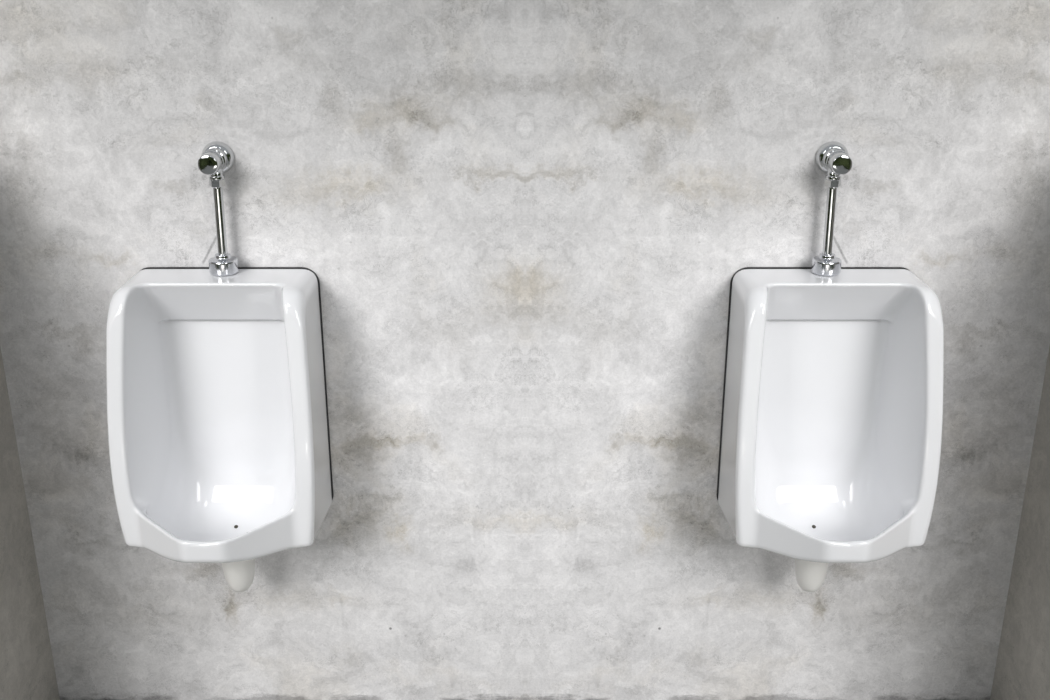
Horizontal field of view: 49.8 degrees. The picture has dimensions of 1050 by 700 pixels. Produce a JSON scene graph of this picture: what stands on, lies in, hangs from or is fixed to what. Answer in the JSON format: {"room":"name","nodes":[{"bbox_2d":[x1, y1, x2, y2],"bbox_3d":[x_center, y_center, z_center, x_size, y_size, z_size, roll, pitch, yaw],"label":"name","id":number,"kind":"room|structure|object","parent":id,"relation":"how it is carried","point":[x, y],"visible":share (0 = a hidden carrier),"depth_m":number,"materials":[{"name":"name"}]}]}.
{"room":"public restroom","nodes":[
{"label":"public restroom","id":0,"kind":"room"},
{"bbox_2d":[0,346,59,699],"bbox_3d":[-1.112,0.344,2.064,0.120,1.388,0.620,0,20,0],"label":"wall","id":1,"kind":"structure","parent":0,"point":[27,669],"depth_m":2.34,"materials":[{"name":"grey concrete"}]},
{"bbox_2d":[0,0,1049,699],"bbox_3d":[0.000,-0.126,2.287,2.344,2.118,0.120,0,20,0],"label":"wall","id":2,"kind":"structure","parent":0,"point":[524,227],"depth_m":2.22,"materials":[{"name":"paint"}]},
{"bbox_2d":[106,267,333,591],"bbox_3d":[-0.585,0.204,2.166,0.381,0.659,0.330,0,20,0],"label":"urinal","id":3,"kind":"object","parent":2,"relation":"attached to","point":[218,418],"visible":1,"depth_m":2.21,"materials":[{"name":"white ceramic"}]},
{"bbox_2d":[198,141,238,275],"bbox_3d":[-0.580,-0.264,2.131,0.062,0.245,0.077,0,20,0],"label":"valve","id":4,"kind":"object","parent":3,"relation":"attached to","point":[217,158],"visible":1,"depth_m":2.12,"materials":[{"name":"silver metal"}]},
{"bbox_2d":[222,559,254,591],"bbox_3d":[-0.585,0.444,2.311,0.071,0.109,0.071,0,20,0],"label":"outlet","id":5,"kind":"object","parent":3,"relation":"attached to","point":[239,576],"depth_m":2.29,"materials":[{"name":"white ceramic"}]},
{"bbox_2d":[716,267,943,591],"bbox_3d":[0.585,0.204,2.166,0.381,0.659,0.330,0,20,0],"label":"urinal","id":6,"kind":"object","parent":2,"relation":"attached to","point":[832,416],"visible":1,"depth_m":2.21,"materials":[{"name":"white ceramic"}]},
{"bbox_2d":[795,559,827,591],"bbox_3d":[0.585,0.444,2.311,0.071,0.109,0.071,0,20,0],"label":"outlet","id":7,"kind":"object","parent":6,"relation":"attached to","point":[810,576],"depth_m":2.29,"materials":[{"name":"white ceramic"}]},
{"bbox_2d":[811,141,851,275],"bbox_3d":[0.580,-0.264,2.131,0.062,0.245,0.077,0,20,0],"label":"valve","id":8,"kind":"object","parent":6,"relation":"attached to","point":[832,158],"visible":1,"depth_m":2.12,"materials":[{"name":"silver metal"}]},
{"bbox_2d":[990,346,1049,699],"bbox_3d":[1.112,0.344,2.064,0.120,1.388,0.620,0,20,0],"label":"wall","id":9,"kind":"structure","parent":0,"point":[1022,669],"depth_m":2.34,"materials":[{"name":"grey concrete"}]}
]}

